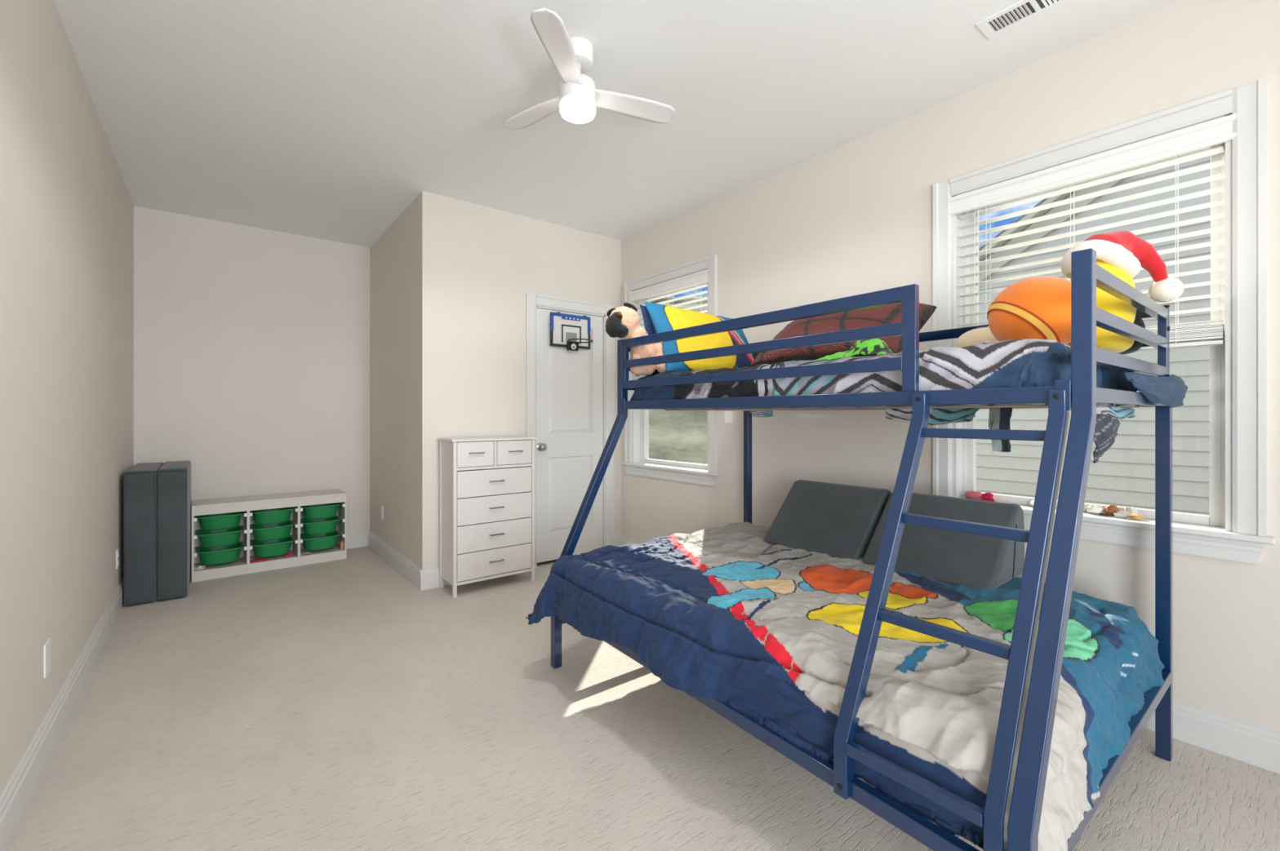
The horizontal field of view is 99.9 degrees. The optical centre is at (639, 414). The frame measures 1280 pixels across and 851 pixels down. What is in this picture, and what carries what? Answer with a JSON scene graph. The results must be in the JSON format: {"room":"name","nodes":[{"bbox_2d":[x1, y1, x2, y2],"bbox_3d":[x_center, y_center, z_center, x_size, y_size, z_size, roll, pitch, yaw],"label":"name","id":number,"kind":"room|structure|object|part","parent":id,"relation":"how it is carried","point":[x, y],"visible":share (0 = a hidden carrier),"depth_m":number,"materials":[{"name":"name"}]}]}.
{"room":"bedroom","nodes":[
{"label":"bedroom","id":0,"kind":"room"},
{"bbox_2d":[0,0,133,796],"bbox_3d":[-0.995,-0.169,0.373,0.160,2.740,9.419,0,0,-38],"label":"wall","id":1,"kind":"structure","parent":0,"point":[67,207],"depth_m":2.00,"materials":[{"name":"paint"}]},
{"bbox_2d":[43,639,50,678],"bbox_3d":[-2.099,0.863,1.905,0.006,0.116,0.072,0,0,-38],"label":"wall outlet","id":2,"kind":"object","parent":1,"relation":"attached to","point":[46,647],"visible":1,"depth_m":1.89,"materials":[{"name":"white plastic"}]},
{"bbox_2d":[0,578,123,850],"bbox_3d":[-0.926,1.134,0.427,0.016,0.136,9.019,0,0,-38],"label":"baseboard","id":3,"kind":"structure","parent":1,"relation":"attached to","point":[15,798],"depth_m":1.90,"materials":[{"name":"white wood"}]},
{"bbox_2d":[115,548,119,569],"bbox_3d":[-3.186,0.877,3.282,0.010,0.116,0.072,0,0,-38],"label":"wall outlet","id":4,"kind":"object","parent":1,"relation":"attached to","point":[117,549],"visible":1,"depth_m":3.26,"materials":[{"name":"white plastic"}]},
{"bbox_2d":[133,206,369,533],"bbox_3d":[-3.089,-0.169,4.593,1.787,2.740,0.200,0,0,-38],"label":"wall","id":5,"kind":"structure","parent":0,"point":[251,344],"depth_m":4.38,"materials":[{"name":"paint"}]},
{"bbox_2d":[346,530,369,549],"bbox_3d":[-3.100,1.134,4.446,1.587,0.136,0.016,0,0,-38],"label":"baseboard","id":6,"kind":"structure","parent":5,"relation":"attached to","point":[357,540],"depth_m":4.87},
{"bbox_2d":[369,191,439,569],"bbox_3d":[-1.941,-0.169,4.356,0.120,2.740,1.594,0,0,-38],"label":"wall","id":7,"kind":"structure","parent":0,"point":[405,260],"depth_m":3.99,"materials":[{"name":"paint"}]},
{"bbox_2d":[380,505,383,519],"bbox_3d":[-2.193,0.829,4.571,0.010,0.116,0.072,0,0,-38],"label":"wall outlet","id":8,"kind":"object","parent":7,"relation":"attached to","point":[381,506],"visible":1,"depth_m":4.55,"materials":[{"name":"white plastic"}]},
{"bbox_2d":[368,531,422,589],"bbox_3d":[-1.995,1.134,4.314,0.016,0.136,1.594,0,0,-38],"label":"baseboard","id":9,"kind":"structure","parent":7,"relation":"attached to","point":[411,571],"depth_m":4.18,"materials":[{"name":"white wood"}]},
{"bbox_2d":[440,195,621,537],"bbox_3d":[-0.821,-0.169,4.302,1.571,2.740,0.120,0,0,-38],"label":"wall","id":10,"kind":"structure","parent":0,"point":[491,258],"depth_m":4.04,"materials":[{"name":"paint"}]},
{"bbox_2d":[419,535,621,591],"bbox_3d":[-0.832,1.134,4.207,1.707,0.136,0.016,0,0,-38],"label":"baseboard","id":11,"kind":"structure","parent":10,"relation":"attached to","point":[428,578],"depth_m":3.72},
{"bbox_2d":[537,308,603,563],"bbox_3d":[-0.577,0.172,4.453,0.665,2.060,0.176,0,0,-38],"label":"door","id":12,"kind":"structure","parent":10,"relation":"in","point":[570,384],"depth_m":4.42,"materials":[{"name":"paint"}]},
{"bbox_3d":[-0.769,0.254,4.236,0.066,0.066,0.073,0,0,-38],"label":"knob","id":13,"kind":"part","parent":12,"relation":"part of","materials":[{"name":"silver metal"}]},
{"bbox_3d":[-0.579,0.112,4.454,0.423,1.680,0.026,0,0,-38],"label":"panel","id":14,"kind":"part","parent":12,"relation":"part of","materials":[{"name":"paint"}]},
{"bbox_2d":[550,311,593,351],"bbox_3d":[-0.499,-0.677,4.322,0.375,0.302,0.240,0,0,-38],"label":"basketball hoop","id":15,"kind":"object","parent":12,"relation":"hanging from","point":[571,332],"visible":1,"depth_m":4.38,"materials":[{"name":"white plastic"}]},
{"bbox_3d":[-0.567,-0.748,4.407,0.375,0.145,0.022,0,0,-38],"label":"frame","id":16,"kind":"part","parent":15,"relation":"part of","materials":[{"name":"blue plastic"}]},
{"bbox_3d":[-0.568,-0.613,4.408,0.375,0.125,0.020,0,0,-38],"label":"frame","id":17,"kind":"part","parent":15,"relation":"part of","materials":[{"name":"grey plastic"}]},
{"bbox_3d":[-0.562,-0.636,4.409,0.105,0.075,0.002,0,0,-38],"label":"grey panel","id":18,"kind":"part","parent":15,"relation":"part of","materials":[{"name":"grey plastic"}]},
{"bbox_2d":[525,293,614,568],"bbox_3d":[-0.590,0.129,4.468,0.835,2.145,0.146,0,0,-38],"label":"trim","id":19,"kind":"structure","parent":10,"relation":"attached to","point":[533,301],"depth_m":4.48,"materials":[{"name":"white wood"}]},
{"bbox_2d":[53,0,1179,247],"bbox_3d":[0.354,-1.599,1.438,3.678,0.120,9.419,0,0,-38],"label":"ceiling","id":20,"kind":"structure","parent":0,"point":[322,119],"depth_m":2.54,"materials":[{"name":"paint"}]},
{"bbox_2d":[503,7,675,128],"bbox_3d":[-0.254,-1.392,2.324,0.801,0.293,0.780,0,0,-38],"label":"ceiling fan","id":21,"kind":"object","parent":20,"relation":"hanging from","point":[579,98],"visible":1,"depth_m":2.21,"materials":[{"name":"white plastic"}]},
{"bbox_3d":[-0.461,-1.350,2.408,0.407,0.034,0.115,0,0,39],"label":"blade","id":22,"kind":"part","parent":21,"relation":"part of","materials":[{"name":"white plastic"}]},
{"bbox_3d":[-0.298,-1.350,1.994,0.115,0.034,0.407,0,0,9],"label":"blade","id":23,"kind":"part","parent":21,"relation":"part of","materials":[{"name":"white plastic"}]},
{"bbox_3d":[-0.260,-1.269,2.248,0.150,0.047,0.150,0,0,-38],"label":"lamp shade","id":24,"kind":"part","parent":21,"relation":"part of","materials":[{"name":"white glass"}]},
{"bbox_3d":[-0.028,-1.350,2.359,0.407,0.034,0.115,0,0,-25],"label":"blade","id":25,"kind":"part","parent":21,"relation":"part of","materials":[{"name":"white plastic"}]},
{"bbox_2d":[975,0,1068,39],"bbox_3d":[1.485,-1.536,2.010,0.132,0.006,0.372,0,0,-38],"label":"ceiling vent","id":26,"kind":"object","parent":20,"relation":"in","point":[1023,11],"visible":1,"depth_m":2.07,"materials":[{"name":"white metal"}]},
{"bbox_2d":[4,546,1279,850],"bbox_3d":[0.354,1.262,1.438,3.678,0.120,9.419,0,0,-38],"label":"floor","id":27,"kind":"structure","parent":0,"point":[347,704],"depth_m":1.92,"materials":[{"name":"carpet"}]},
{"bbox_2d":[123,462,164,606],"bbox_3d":[-3.377,0.776,3.673,0.158,0.852,0.737,0,0,-38],"label":"floor cushion","id":28,"kind":"object","parent":27,"relation":"on","point":[140,482],"visible":0.84,"depth_m":3.39,"materials":[{"name":"grey fabric"}]},
{"bbox_2d":[156,461,191,601],"bbox_3d":[-3.255,0.774,3.770,0.157,0.856,0.737,0,0,-38],"label":"floor cushion","id":29,"kind":"object","parent":27,"relation":"on","point":[173,478],"visible":1,"depth_m":3.49,"materials":[{"name":"grey fabric"}]},
{"bbox_2d":[191,489,346,582],"bbox_3d":[-2.926,0.928,4.287,0.996,0.547,0.300,0,0,-40],"label":"storage unit","id":30,"kind":"object","parent":27,"relation":"on","point":[243,566],"visible":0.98,"depth_m":4.21,"materials":[{"name":"white wood"}]},
{"bbox_2d":[194,565,205,570],"bbox_3d":[-3.202,1.113,3.913,0.068,0.032,0.055,0,0,-38],"label":"crumpled paper","id":31,"kind":"object","parent":30,"relation":"on","point":[199,567],"visible":0.98,"depth_m":3.90,"materials":[{"name":"white paper"}]},
{"bbox_3d":[-3.274,0.937,4.188,0.307,0.529,0.006,0,0,-40],"label":"panel","id":32,"kind":"part","parent":30,"relation":"part of","materials":[{"name":"green plastic"}]},
{"bbox_2d":[195,542,244,564],"bbox_3d":[-3.172,1.052,4.065,0.281,0.105,0.264,0,0,-40],"label":"storage bin","id":33,"kind":"object","parent":30,"relation":"in","point":[224,554],"visible":0.94,"depth_m":4.00,"materials":[{"name":"green plastic"}]},
{"bbox_2d":[195,525,244,547],"bbox_3d":[-3.172,0.925,4.065,0.281,0.105,0.264,0,0,-40],"label":"storage bin","id":34,"kind":"object","parent":30,"relation":"in","point":[225,537],"visible":0.92,"depth_m":4.00,"materials":[{"name":"green plastic"}]},
{"bbox_2d":[195,511,244,530],"bbox_3d":[-3.172,0.799,4.065,0.281,0.105,0.264,0,0,-40],"label":"storage bin","id":35,"kind":"object","parent":30,"relation":"in","point":[230,520],"visible":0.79,"depth_m":3.98,"materials":[{"name":"green plastic"}]},
{"bbox_3d":[-3.091,0.700,3.969,0.307,0.055,0.017,0,0,-40],"label":"rail","id":36,"kind":"part","parent":30,"relation":"part of","materials":[{"name":"white wood"}]},
{"bbox_2d":[194,556,246,571],"bbox_3d":[-3.184,1.137,4.080,0.315,0.014,0.282,0,0,-38],"label":"shelf","id":37,"kind":"object","parent":30,"relation":"attached to","point":[240,564],"depth_m":4.04,"materials":[{"name":"white wood"}]},
{"bbox_2d":[250,559,268,562],"bbox_3d":[-2.932,1.123,4.145,0.116,0.014,0.040,0,0,-38],"label":"scoop","id":38,"kind":"object","parent":30,"relation":"on","point":[259,560],"visible":1,"depth_m":4.13,"materials":[{"name":"red plastic"}]},
{"bbox_3d":[-3.024,0.937,4.397,0.309,0.529,0.006,0,0,-40],"label":"panel","id":39,"kind":"part","parent":30,"relation":"part of","materials":[{"name":"green plastic"}]},
{"bbox_2d":[249,535,294,557],"bbox_3d":[-2.922,1.052,4.274,0.281,0.105,0.264,0,0,-40],"label":"storage bin","id":40,"kind":"object","parent":30,"relation":"in","point":[282,546],"visible":0.9,"depth_m":4.20,"materials":[{"name":"green plastic"}]},
{"bbox_2d":[249,520,294,541],"bbox_3d":[-2.922,0.925,4.274,0.281,0.105,0.264,-1,1,-40],"label":"storage bin","id":41,"kind":"object","parent":30,"relation":"in","point":[278,531],"visible":0.89,"depth_m":4.20,"materials":[{"name":"green plastic"}]},
{"bbox_2d":[250,506,294,524],"bbox_3d":[-2.922,0.799,4.274,0.281,0.105,0.264,0,0,-40],"label":"storage bin","id":42,"kind":"object","parent":30,"relation":"in","point":[274,516],"visible":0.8,"depth_m":4.19,"materials":[{"name":"green plastic"}]},
{"bbox_2d":[249,550,297,563],"bbox_3d":[-2.934,1.137,4.289,0.317,0.014,0.283,0,0,-38],"label":"shelf","id":43,"kind":"object","parent":30,"relation":"attached to","point":[276,559],"depth_m":4.24,"materials":[{"name":"white wood"}]},
{"bbox_3d":[-2.841,0.700,4.178,0.309,0.055,0.017,0,0,-40],"label":"rail","id":44,"kind":"part","parent":30,"relation":"part of","materials":[{"name":"white wood"}]},
{"bbox_2d":[283,552,293,557],"bbox_3d":[-2.797,1.113,4.278,0.062,0.032,0.040,0,0,-38],"label":"shoe","id":45,"kind":"object","parent":30,"relation":"on","point":[291,554],"visible":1,"depth_m":4.27,"materials":[{"name":"pink plastic"}]},
{"bbox_2d":[300,551,310,555],"bbox_3d":[-2.712,1.119,4.341,0.080,0.019,0.053,0,0,-38],"label":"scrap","id":46,"kind":"object","parent":30,"relation":"on","point":[304,553],"visible":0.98,"depth_m":4.34,"materials":[{"name":"white paper"}]},
{"bbox_3d":[-2.771,0.937,4.609,0.316,0.529,0.006,0,0,-40],"label":"panel","id":47,"kind":"part","parent":30,"relation":"part of","materials":[{"name":"green plastic"}]},
{"bbox_2d":[300,530,342,550],"bbox_3d":[-2.668,1.052,4.486,0.281,0.105,0.264,0,0,-40],"label":"storage bin","id":48,"kind":"object","parent":30,"relation":"in","point":[322,541],"visible":0.87,"depth_m":4.41,"materials":[{"name":"green plastic"}]},
{"bbox_2d":[300,515,342,534],"bbox_3d":[-2.668,0.925,4.486,0.281,0.105,0.264,0,0,-40],"label":"storage bin","id":49,"kind":"object","parent":30,"relation":"in","point":[323,526],"visible":0.84,"depth_m":4.41,"materials":[{"name":"green plastic"}]},
{"bbox_2d":[300,502,342,519],"bbox_3d":[-2.668,0.799,4.486,0.281,0.105,0.264,0,0,-40],"label":"storage bin","id":50,"kind":"object","parent":30,"relation":"in","point":[326,510],"visible":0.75,"depth_m":4.40,"materials":[{"name":"green plastic"}]},
{"bbox_3d":[-2.588,0.700,4.390,0.316,0.055,0.017,0,0,-40],"label":"rail","id":51,"kind":"part","parent":30,"relation":"part of","materials":[{"name":"white wood"}]},
{"bbox_2d":[300,543,344,555],"bbox_3d":[-2.681,1.137,4.502,0.324,0.014,0.283,0,0,-38],"label":"shelf","id":52,"kind":"object","parent":30,"relation":"attached to","point":[335,551],"depth_m":4.45,"materials":[{"name":"white wood"}]},
{"bbox_2d":[340,539,343,550],"bbox_3d":[-2.493,1.087,4.500,0.026,0.086,0.026,0,0,-38],"label":"juice bottle","id":53,"kind":"object","parent":30,"relation":"on","point":[341,543],"visible":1,"depth_m":4.49,"materials":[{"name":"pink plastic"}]},
{"bbox_2d":[437,435,537,598],"bbox_3d":[-1.072,0.682,3.808,0.614,1.040,0.313,0,0,-38],"label":"dresser","id":54,"kind":"object","parent":27,"relation":"on","point":[486,484],"visible":1,"depth_m":3.69,"materials":[{"name":"white paint"}]},
{"bbox_3d":[-1.381,0.690,3.743,0.024,1.024,0.024,0,0,-38],"label":"leg","id":55,"kind":"part","parent":54,"relation":"part of","materials":[{"name":"white paint"}]},
{"bbox_3d":[-1.220,0.690,3.540,0.024,1.024,0.024,0,0,-38],"label":"leg","id":56,"kind":"part","parent":54,"relation":"part of","materials":[{"name":"white paint"}]},
{"bbox_3d":[-1.184,0.265,3.722,0.253,0.168,0.262,0,0,-38],"label":"drawer","id":57,"kind":"part","parent":54,"relation":"part of","materials":[{"name":"white paint"}]},
{"bbox_3d":[-1.094,0.257,3.608,0.102,0.010,0.027,0,0,-38],"label":"handle","id":58,"kind":"part","parent":54,"relation":"part of","materials":[{"name":"silver metal"}]},
{"bbox_3d":[-1.072,1.117,3.808,0.582,0.019,0.257,0,0,-38],"label":"frame","id":59,"kind":"part","parent":54,"relation":"part of","materials":[{"name":"white paint"}]},
{"bbox_3d":[-1.073,0.464,3.809,0.536,0.177,0.262,0,0,-38],"label":"drawer","id":60,"kind":"part","parent":54,"relation":"part of","materials":[{"name":"white paint"}]},
{"bbox_3d":[-1.073,0.646,3.809,0.536,0.178,0.262,0,0,-38],"label":"drawer","id":61,"kind":"part","parent":54,"relation":"part of","materials":[{"name":"white paint"}]},
{"bbox_3d":[-1.073,0.830,3.809,0.536,0.180,0.262,0,0,-38],"label":"drawer","id":62,"kind":"part","parent":54,"relation":"part of","materials":[{"name":"white paint"}]},
{"bbox_3d":[-1.073,1.014,3.809,0.536,0.177,0.262,0,0,-38],"label":"drawer","id":63,"kind":"part","parent":54,"relation":"part of","materials":[{"name":"white paint"}]},
{"bbox_3d":[-0.983,0.456,3.696,0.102,0.010,0.027,0,0,-38],"label":"handle","id":64,"kind":"part","parent":54,"relation":"part of","materials":[{"name":"silver metal"}]},
{"bbox_3d":[-0.983,0.638,3.696,0.102,0.010,0.027,0,0,-38],"label":"handle","id":65,"kind":"part","parent":54,"relation":"part of","materials":[{"name":"silver metal"}]},
{"bbox_3d":[-0.983,0.822,3.696,0.102,0.010,0.027,0,0,-38],"label":"handle","id":66,"kind":"part","parent":54,"relation":"part of","materials":[{"name":"silver metal"}]},
{"bbox_3d":[-0.983,1.006,3.696,0.102,0.010,0.027,0,0,-38],"label":"handle","id":67,"kind":"part","parent":54,"relation":"part of","materials":[{"name":"silver metal"}]},
{"bbox_3d":[-0.964,0.265,3.895,0.259,0.168,0.262,0,0,-38],"label":"drawer","id":68,"kind":"part","parent":54,"relation":"part of","materials":[{"name":"white paint"}]},
{"bbox_3d":[-0.875,0.257,3.782,0.102,0.010,0.027,0,0,-38],"label":"handle","id":69,"kind":"part","parent":54,"relation":"part of","materials":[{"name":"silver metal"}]},
{"bbox_3d":[-0.776,0.690,3.891,0.024,1.024,0.024,0,0,-38],"label":"leg","id":70,"kind":"part","parent":54,"relation":"part of","materials":[{"name":"white paint"}]},
{"bbox_2d":[551,248,1173,850],"bbox_3d":[0.711,0.406,2.218,1.500,1.592,1.964,0,0,-38],"label":"bunk bed","id":71,"kind":"object","parent":27,"relation":"on","point":[1010,818],"visible":0.76,"depth_m":1.36,"materials":[{"name":"blue metal"}]},
{"bbox_3d":[-0.245,0.406,2.687,0.430,1.592,0.040,0,0,-38],"label":"post","id":72,"kind":"part","parent":71,"relation":"part of","materials":[{"name":"blue metal"}]},
{"bbox_3d":[0.686,0.584,3.425,0.040,1.235,0.040,0,0,-38],"label":"post","id":73,"kind":"part","parent":71,"relation":"part of","materials":[{"name":"blue metal"}]},
{"bbox_3d":[0.369,-0.229,2.187,0.026,0.316,1.495,0,0,-37],"label":"guard rail","id":74,"kind":"part","parent":71,"relation":"part of","materials":[{"name":"blue metal"}]},
{"bbox_3d":[0.163,0.905,1.794,0.030,0.040,1.873,0,0,-36],"label":"rail","id":75,"kind":"part","parent":71,"relation":"part of","materials":[{"name":"blue metal"}]},
{"bbox_3d":[0.481,-0.049,2.043,0.030,0.042,1.867,0,0,-37],"label":"rail","id":76,"kind":"part","parent":71,"relation":"part of","materials":[{"name":"blue metal"}]},
{"bbox_2d":[630,338,1187,463],"bbox_3d":[0.914,-0.044,2.332,1.076,0.342,2.009,0,0,-38],"label":"comforter","id":77,"kind":"object","parent":71,"relation":"on","point":[1027,362],"visible":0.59,"depth_m":1.67,"materials":[{"name":"fabric"}]},
{"bbox_2d":[604,302,669,375],"bbox_3d":[-0.008,-0.388,2.762,0.346,0.368,0.194,0,0,-6],"label":"plush dog","id":78,"kind":"object","parent":77,"relation":"on","point":[624,322],"visible":0.81,"depth_m":2.71},
{"bbox_2d":[640,305,659,376],"bbox_3d":[0.286,-0.384,3.026,0.681,0.397,0.074,0,0,-36],"label":"pillow","id":79,"kind":"object","parent":77,"relation":"on","point":[648,325],"visible":0.03,"depth_m":2.85,"materials":[{"name":"fabric"}]},
{"bbox_2d":[644,302,754,372],"bbox_3d":[0.363,-0.393,2.944,0.713,0.410,0.242,0,0,-35],"label":"pillow","id":80,"kind":"object","parent":77,"relation":"on","point":[664,318],"visible":0.54,"depth_m":2.83,"materials":[{"name":"fabric"}]},
{"bbox_2d":[749,302,937,367],"bbox_3d":[0.907,-0.348,2.457,0.396,0.314,0.700,0,0,-42],"label":"pillow","id":81,"kind":"object","parent":77,"relation":"on","point":[891,313],"visible":0.3,"depth_m":2.31,"materials":[{"name":"brown fabric"}]},
{"bbox_2d":[817,338,893,360],"bbox_3d":[0.932,-0.259,2.205,0.321,0.086,0.318,0,0,-38],"label":"stuffed toy","id":82,"kind":"object","parent":77,"relation":"on","point":[874,347],"visible":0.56,"depth_m":2.08,"materials":[{"name":"green fabric"}]},
{"bbox_2d":[954,326,998,347],"bbox_3d":[1.356,-0.279,2.123,0.200,0.152,0.200,0,0,-38],"label":"cushion","id":83,"kind":"object","parent":77,"relation":"on","point":[978,335],"visible":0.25,"depth_m":2.07,"materials":[{"name":"beige fabric"}]},
{"bbox_2d":[986,275,1071,344],"bbox_3d":[1.291,-0.325,1.751,0.293,0.245,0.272,0,0,-38],"label":"cushion","id":84,"kind":"object","parent":77,"relation":"on","point":[1038,308],"visible":0.63,"depth_m":1.66,"materials":[{"name":"orange fabric"}]},
{"bbox_2d":[1059,230,1183,353],"bbox_3d":[1.645,-0.420,1.877,0.453,0.432,0.223,0,0,-20],"label":"plush toy","id":85,"kind":"object","parent":77,"relation":"on","point":[1122,254],"visible":0.64,"depth_m":1.78,"materials":[{"name":"fabric"}]},
{"bbox_2d":[1119,314,1145,355],"bbox_3d":[1.711,-0.290,1.912,0.133,0.153,0.116,0,0,-38],"label":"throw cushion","id":86,"kind":"object","parent":77,"relation":"on","point":[1138,321],"visible":0.18,"depth_m":1.88,"materials":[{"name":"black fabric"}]},
{"bbox_3d":[1.245,-0.261,2.642,0.022,0.251,1.896,0,0,-37],"label":"guard rail","id":87,"kind":"part","parent":71,"relation":"part of","materials":[{"name":"blue metal"}]},
{"bbox_3d":[0.893,0.406,1.153,0.465,1.592,0.040,0,0,-38],"label":"post","id":88,"kind":"part","parent":71,"relation":"part of","materials":[{"name":"blue metal"}]},
{"bbox_3d":[1.290,0.903,1.446,1.371,0.040,0.026,0,0,-38],"label":"rail","id":89,"kind":"part","parent":71,"relation":"part of","materials":[{"name":"blue metal"}]},
{"bbox_3d":[1.254,-0.049,2.650,0.030,0.042,1.882,0,0,-37],"label":"rail","id":90,"kind":"part","parent":71,"relation":"part of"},
{"bbox_3d":[1.820,-0.196,1.873,0.022,0.325,0.024,0,0,-38],"label":"rail","id":91,"kind":"part","parent":71,"relation":"part of","materials":[{"name":"blue metal"}]},
{"bbox_3d":[1.838,0.584,1.887,0.040,1.235,0.040,0,0,-38],"label":"post","id":92,"kind":"part","parent":71,"relation":"part of","materials":[{"name":"blue metal"}]},
{"bbox_3d":[0.716,0.808,2.248,1.206,0.168,1.716,0,0,-38],"label":"mattress","id":93,"kind":"object","parent":71,"relation":"on","visible":0},
{"bbox_2d":[525,522,1164,850],"bbox_3d":[0.664,0.793,2.202,1.539,0.319,2.003,0,0,-38],"label":"comforter","id":94,"kind":"object","parent":93,"relation":"on","point":[769,632],"visible":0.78,"depth_m":1.63,"materials":[{"name":"fabric"}]},
{"bbox_2d":[764,480,891,559],"bbox_3d":[0.940,0.508,2.706,0.370,0.297,0.520,0,0,-38],"label":"cushion","id":95,"kind":"object","parent":94,"relation":"on","point":[839,521],"visible":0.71,"depth_m":2.64,"materials":[{"name":"grey fabric"}]},
{"bbox_2d":[862,493,1024,590],"bbox_3d":[1.274,0.509,2.285,0.367,0.296,0.525,0,0,-38],"label":"cushion","id":96,"kind":"object","parent":94,"relation":"on","point":[948,557],"visible":0.72,"depth_m":2.17,"materials":[{"name":"grey fabric"}]},
{"bbox_2d":[621,0,1279,732],"bbox_3d":[2.159,-0.169,1.926,0.160,2.740,7.544,0,0,-38],"label":"wall","id":97,"kind":"structure","parent":0,"point":[855,217],"depth_m":2.63,"materials":[{"name":"paint"}]},
{"bbox_2d":[621,254,719,486],"bbox_3d":[0.262,-0.314,4.291,0.205,1.648,1.116,0,0,-38],"label":"window","id":98,"kind":"structure","parent":97,"relation":"in","point":[637,462],"depth_m":4.27,"materials":[{"name":"white wood"}]},
{"bbox_2d":[629,269,708,380],"bbox_3d":[0.233,-0.652,4.269,0.082,0.797,0.940,0,0,-38],"label":"window blind","id":99,"kind":"object","parent":98,"relation":"attached to","point":[701,277],"visible":0.26,"depth_m":4.18,"materials":[{"name":"white plastic"}]},
{"bbox_3d":[0.297,0.044,4.319,0.035,0.735,0.860,0,0,-38],"label":"sash","id":100,"kind":"part","parent":98,"relation":"part of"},
{"bbox_3d":[0.325,-0.668,4.342,0.035,0.749,0.860,0,0,-38],"label":"sash","id":101,"kind":"part","parent":98,"relation":"part of","materials":[{"name":"white plastic"}]},
{"bbox_2d":[724,411,733,423],"bbox_3d":[0.617,0.002,3.744,0.006,0.116,0.072,0,0,-38],"label":"wall outlet","id":102,"kind":"object","parent":97,"relation":"attached to","point":[728,415],"visible":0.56,"depth_m":3.74,"materials":[{"name":"white plastic"}]},
{"bbox_2d":[620,536,1279,774],"bbox_3d":[2.128,1.134,1.824,0.016,0.136,7.424,0,0,-38],"label":"baseboard","id":103,"kind":"structure","parent":97,"relation":"attached to","point":[1253,744],"depth_m":1.90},
{"bbox_2d":[933,77,1275,564],"bbox_3d":[1.845,-0.314,2.288,0.205,1.648,1.114,0,0,-38],"label":"window","id":104,"kind":"structure","parent":97,"relation":"in","point":[1235,529],"depth_m":1.96,"materials":[{"name":"white wood"}]},
{"bbox_2d":[964,491,995,502],"bbox_3d":[1.622,0.387,2.567,0.063,0.044,0.134,0,0,-38],"label":"flower","id":105,"kind":"object","parent":104,"relation":"on","point":[977,495],"visible":0.88,"depth_m":2.55,"materials":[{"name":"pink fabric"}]},
{"bbox_2d":[947,112,1236,351],"bbox_3d":[1.816,-0.652,2.265,0.082,0.797,0.938,0,0,-38],"label":"window blind","id":106,"kind":"object","parent":104,"relation":"attached to","point":[1219,131],"visible":0.62,"depth_m":2.12,"materials":[{"name":"white plastic"}]},
{"bbox_3d":[1.582,-0.689,2.529,0.002,0.620,0.018,0,0,-38],"label":"pull cord","id":107,"kind":"part","parent":106,"relation":"part of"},
{"bbox_3d":[1.827,-0.628,2.274,0.054,0.740,0.632,0,0,-38],"label":"ladder cord","id":108,"kind":"part","parent":106,"relation":"part of","materials":[{"name":"white fabric"}]},
{"bbox_3d":[1.827,-0.260,2.273,0.050,0.013,0.870,0,0,-38],"label":"rail","id":109,"kind":"part","parent":106,"relation":"part of","materials":[{"name":"white plastic"}]},
{"bbox_2d":[1085,504,1102,515],"bbox_3d":[1.882,0.392,2.234,0.043,0.038,0.055,0,0,5],"label":"seashell","id":110,"kind":"object","parent":104,"relation":"on","point":[1092,508],"visible":1,"depth_m":2.22,"materials":[{"name":"white"}]},
{"bbox_3d":[1.880,0.044,2.315,0.035,0.735,0.858,0,0,-38],"label":"sash","id":111,"kind":"part","parent":104,"relation":"part of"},
{"bbox_3d":[1.909,-0.668,2.338,0.035,0.749,0.858,0,0,-38],"label":"sash","id":112,"kind":"part","parent":104,"relation":"part of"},
{"bbox_2d":[1098,513,1109,516],"bbox_3d":[1.889,0.406,2.188,0.010,0.010,0.032,0,0,-34],"label":"twig","id":113,"kind":"object","parent":104,"relation":"on","point":[1101,514],"visible":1,"depth_m":2.19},
{"bbox_2d":[1103,505,1119,515],"bbox_3d":[1.921,0.389,2.194,0.039,0.044,0.049,0,0,-38],"label":"seashell","id":114,"kind":"object","parent":104,"relation":"on","point":[1110,509],"visible":0.87,"depth_m":2.18,"materials":[{"name":"brown"}]},
{"bbox_2d":[1112,511,1128,518],"bbox_3d":[1.923,0.398,2.150,0.029,0.027,0.047,0,0,-38],"label":"seashell","id":115,"kind":"object","parent":104,"relation":"on","point":[1122,514],"visible":1,"depth_m":2.14,"materials":[{"name":"white"}]},
{"bbox_2d":[1124,506,1137,515],"bbox_3d":[1.974,0.391,2.158,0.047,0.041,0.040,0,0,-7],"label":"seashell","id":116,"kind":"object","parent":104,"relation":"on","point":[1130,511],"visible":0.59,"depth_m":2.15,"materials":[{"name":"white"}]},
{"bbox_2d":[1127,514,1145,519],"bbox_3d":[1.947,0.401,2.111,0.045,0.020,0.035,0,0,16],"label":"seashell","id":117,"kind":"object","parent":104,"relation":"on","point":[1134,517],"visible":1,"depth_m":2.10,"materials":[{"name":"beige"}]},
{"label":"outside","id":118,"kind":"structure","parent":0,"visible":0},
{"bbox_2d":[648,295,707,464],"bbox_3d":[7.102,-3.936,27.278,39.032,11.430,58.000,0,0,-38],"label":"lawn","id":119,"kind":"structure","parent":118,"point":[677,436],"depth_m":16.39,"materials":[{"name":"green plant"}]},
{"bbox_2d":[976,149,1210,515],"bbox_3d":[6.105,-1.410,4.540,2.650,6.223,7.556,0,0,-38],"label":"neighbor house","id":120,"kind":"structure","parent":119,"relation":"on","point":[1124,476],"depth_m":4.81,"materials":[{"name":"paint"}]}
]}

